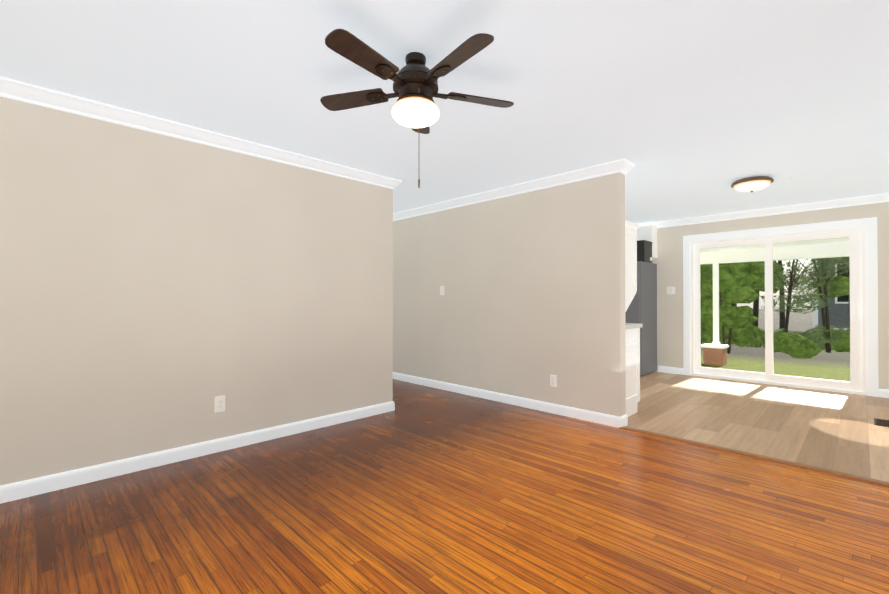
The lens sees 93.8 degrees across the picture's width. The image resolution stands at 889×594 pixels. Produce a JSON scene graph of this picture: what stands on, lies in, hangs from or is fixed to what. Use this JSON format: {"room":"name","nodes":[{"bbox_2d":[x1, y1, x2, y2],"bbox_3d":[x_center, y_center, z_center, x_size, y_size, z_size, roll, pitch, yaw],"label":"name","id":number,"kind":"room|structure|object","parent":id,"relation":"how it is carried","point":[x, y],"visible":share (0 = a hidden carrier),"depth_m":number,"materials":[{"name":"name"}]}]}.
{"room":"empty living room","nodes":[
{"label":"empty living room","id":0,"kind":"room"},
{"bbox_2d":[0,97,392,485],"bbox_3d":[-3.161,-0.022,3.878,4.400,2.415,3.000,0,-1,-45],"label":"wall","id":1,"kind":"structure","parent":0,"point":[159,292],"depth_m":2.95,"materials":[{"name":"beige paint"}]},
{"bbox_2d":[0,401,394,503],"bbox_3d":[-2.090,1.129,2.808,4.416,0.097,0.016,0,-1,-45],"label":"baseboard","id":2,"kind":"structure","parent":1,"relation":"attached to","point":[37,486],"depth_m":2.94,"materials":[{"name":"white wood"}]},
{"bbox_2d":[0,76,401,189],"bbox_3d":[-2.053,-1.191,2.825,4.468,0.092,0.068,0,-1,-45],"label":"crown molding","id":3,"kind":"structure","parent":1,"relation":"attached to","point":[13,89],"depth_m":2.93,"materials":[{"name":"white wood"}]},
{"bbox_2d":[215,396,224,412],"bbox_3d":[-1.719,0.820,3.184,0.072,0.117,0.010,0,-1,-45],"label":"outlet","id":4,"kind":"object","parent":1,"relation":"attached to","point":[219,403],"visible":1,"depth_m":3.18,"materials":[{"name":"white plastic"}]},
{"bbox_2d":[0,379,888,593],"bbox_3d":[-1.443,1.208,2.842,5.620,0.060,7.120,0,-1,-45],"label":"floor","id":5,"kind":"structure","parent":0,"point":[421,489],"depth_m":2.20,"materials":[{"name":"brown wood"}]},
{"bbox_2d":[0,0,888,223],"bbox_3d":[-0.187,-1.278,4.116,9.170,0.100,7.120,0,-1,-45],"label":"ceiling","id":6,"kind":"structure","parent":0,"point":[691,108],"depth_m":2.42,"materials":[{"name":"white paint"}]},
{"bbox_2d":[320,29,513,187],"bbox_3d":[-0.148,-0.893,2.126,1.057,0.700,1.055,0,-1,-45],"label":"ceiling fan light","id":7,"kind":"object","parent":6,"relation":"hanging from","point":[415,108],"visible":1,"depth_m":2.06,"materials":[{"name":"brown wood"}]},
{"bbox_2d":[731,176,773,191],"bbox_3d":[3.203,-1.158,4.335,0.364,0.135,0.364,0,-1,-45],"label":"flush-mount ceiling light","id":8,"kind":"object","parent":6,"relation":"attached to","point":[752,184],"visible":1,"depth_m":4.24,"materials":[{"name":"white glass"}]},
{"bbox_2d":[393,172,625,416],"bbox_3d":[-0.102,-0.009,5.570,0.120,2.415,4.930,0,-1,-45],"label":"wall","id":9,"kind":"structure","parent":0,"point":[529,302],"depth_m":4.53,"materials":[{"name":"beige paint"}]},
{"bbox_2d":[440,286,443,294],"bbox_3d":[-0.035,-0.083,5.404,0.020,0.117,0.072,0,-1,-45],"label":"light switch","id":10,"kind":"object","parent":9,"relation":"attached to","point":[441,290],"visible":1,"depth_m":5.40,"materials":[{"name":"white plastic"}]},
{"bbox_2d":[393,372,627,427],"bbox_3d":[-0.137,1.150,5.514,0.036,0.097,4.946,0,-1,-45],"label":"baseboard","id":11,"kind":"structure","parent":9,"relation":"attached to","point":[601,418],"depth_m":4.49,"materials":[{"name":"white wood"}]},
{"bbox_2d":[393,159,631,220],"bbox_3d":[-0.137,-1.171,5.495,0.088,0.092,4.998,0,-1,-45],"label":"crown molding","id":12,"kind":"structure","parent":9,"relation":"attached to","point":[623,166],"depth_m":4.45,"materials":[{"name":"white wood"}]},
{"bbox_2d":[550,375,556,386],"bbox_3d":[1.114,0.859,4.254,0.010,0.117,0.072,0,-1,-45],"label":"outlet","id":13,"kind":"object","parent":9,"relation":"attached to","point":[553,380],"visible":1,"depth_m":4.25,"materials":[{"name":"white plastic"}]},
{"bbox_2d":[625,220,638,291],"bbox_3d":[1.618,-0.401,4.320,0.535,0.700,0.568,0,-1,-45],"label":"upper cabinet","id":14,"kind":"object","parent":9,"relation":"attached to","point":[630,259],"depth_m":4.19,"materials":[{"name":"white wood"}]},
{"bbox_2d":[626,371,888,481],"bbox_3d":[1.801,1.233,6.082,3.550,0.060,7.120,0,-1,-45],"label":"floor","id":15,"kind":"structure","parent":0,"point":[837,431],"depth_m":4.03,"materials":[{"name":"brown wood"}]},
{"bbox_2d":[626,327,641,416],"bbox_3d":[1.646,0.754,4.338,0.615,0.870,0.570,0,-1,-45],"label":"base cabinet","id":16,"kind":"object","parent":15,"relation":"on","point":[632,364],"depth_m":4.20,"materials":[{"name":"laminate"}]},
{"bbox_2d":[626,323,641,326],"bbox_3d":[0.863,0.305,5.131,0.622,0.040,2.810,0,-1,-45],"label":"countertop","id":17,"kind":"structure","parent":16,"relation":"on","point":[627,324],"depth_m":4.23,"materials":[{"name":"white stone"}]},
{"bbox_2d":[625,261,656,376],"bbox_3d":[2.894,0.337,6.693,0.790,1.740,0.730,0,-1,-45],"label":"fridge","id":18,"kind":"object","parent":15,"relation":"on","point":[642,308],"visible":0.21,"depth_m":6.38,"materials":[{"name":"grey metal"}]},
{"bbox_2d":[637,240,652,262],"bbox_3d":[3.070,-0.702,6.570,0.347,0.333,0.317,0,-1,-45],"label":"box","id":19,"kind":"object","parent":18,"relation":"on","point":[644,250],"visible":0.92,"depth_m":6.41,"materials":[{"name":"black plastic"}]},
{"bbox_2d":[619,426,888,486],"bbox_3d":[2.292,1.174,3.090,0.075,0.011,1.950,0,-1,-45],"label":"threshold strip","id":20,"kind":"object","parent":15,"relation":"on","point":[846,475],"visible":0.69,"depth_m":3.02,"materials":[{"name":"brown wood"}]},
{"bbox_2d":[874,418,888,426],"bbox_3d":[4.140,1.182,3.903,0.300,0.007,0.150,0,-1,-45],"label":"floor vent","id":21,"kind":"object","parent":15,"relation":"in","point":[881,422],"visible":1,"depth_m":3.91,"materials":[{"name":"brown metal"}]},
{"bbox_2d":[652,202,888,396],"bbox_3d":[3.003,0.004,7.293,0.150,2.415,6.880,0,-1,-45],"label":"wall","id":22,"kind":"structure","parent":0,"point":[668,260],"depth_m":6.10,"materials":[{"name":"beige paint"}]},
{"bbox_2d":[636,224,656,257],"bbox_3d":[3.116,-0.891,6.925,0.215,0.520,0.730,0,-1,-45],"label":"upper cabinet","id":23,"kind":"object","parent":22,"relation":"attached to","point":[647,232],"visible":0.32,"depth_m":6.66,"materials":[{"name":"white wood"}]},
{"bbox_2d":[667,287,674,293],"bbox_3d":[3.586,-0.103,6.590,0.020,0.117,0.115,0,-1,-45],"label":"light switch","id":24,"kind":"object","parent":22,"relation":"attached to","point":[670,290],"visible":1,"depth_m":6.59,"materials":[{"name":"white plastic"}]},
{"bbox_2d":[658,366,683,374],"bbox_3d":[3.583,1.158,6.587,0.016,0.097,0.365,0,-1,-45],"label":"baseboard","id":25,"kind":"structure","parent":22,"relation":"attached to","point":[674,370],"depth_m":6.57,"materials":[{"name":"white wood"}]},
{"bbox_2d":[639,193,888,227],"bbox_3d":[3.608,-1.163,6.542,0.068,0.092,4.810,0,-1,-45],"label":"crown molding","id":26,"kind":"structure","parent":22,"relation":"attached to","point":[879,198],"depth_m":5.62,"materials":[{"name":"white wood"}]},
{"bbox_2d":[683,217,877,396],"bbox_3d":[4.505,0.125,5.774,0.190,2.150,2.090,0,-1,-45],"label":"sliding glass door","id":27,"kind":"structure","parent":22,"relation":"in","point":[861,234],"depth_m":5.49,"materials":[{"name":"white plastic"}]},
{"label":"outside","id":28,"kind":"structure","parent":0,"visible":0},
{"bbox_2d":[701,309,849,381],"bbox_3d":[31.909,1.623,29.708,72.450,0.200,90.000,0,-1,-45],"label":"grass","id":29,"kind":"structure","parent":28,"point":[815,365],"depth_m":8.94,"materials":[{"name":"green plant"}]},
{"bbox_2d":[701,263,728,365],"bbox_3d":[5.490,0.341,8.445,0.400,2.040,0.400,0,-1,-45],"label":"porch post","id":30,"kind":"object","parent":29,"relation":"on","point":[713,350],"depth_m":8.38,"materials":[{"name":"white paint"}]},
{"bbox_2d":[700,237,848,264],"bbox_3d":[5.927,-1.034,6.461,2.800,0.680,6.200,0,-1,-45],"label":"porch roof","id":31,"kind":"structure","parent":30,"relation":"on","point":[785,251],"depth_m":7.62,"materials":[{"name":"white paint"}]},
{"bbox_2d":[700,257,849,358],"bbox_3d":[14.417,-3.700,16.673,22.482,10.502,19.780,0,-1,-45],"label":"trees","id":32,"kind":"object","parent":29,"relation":"on","point":[790,345],"depth_m":10.09,"materials":[{"name":"green plant"}]}
]}

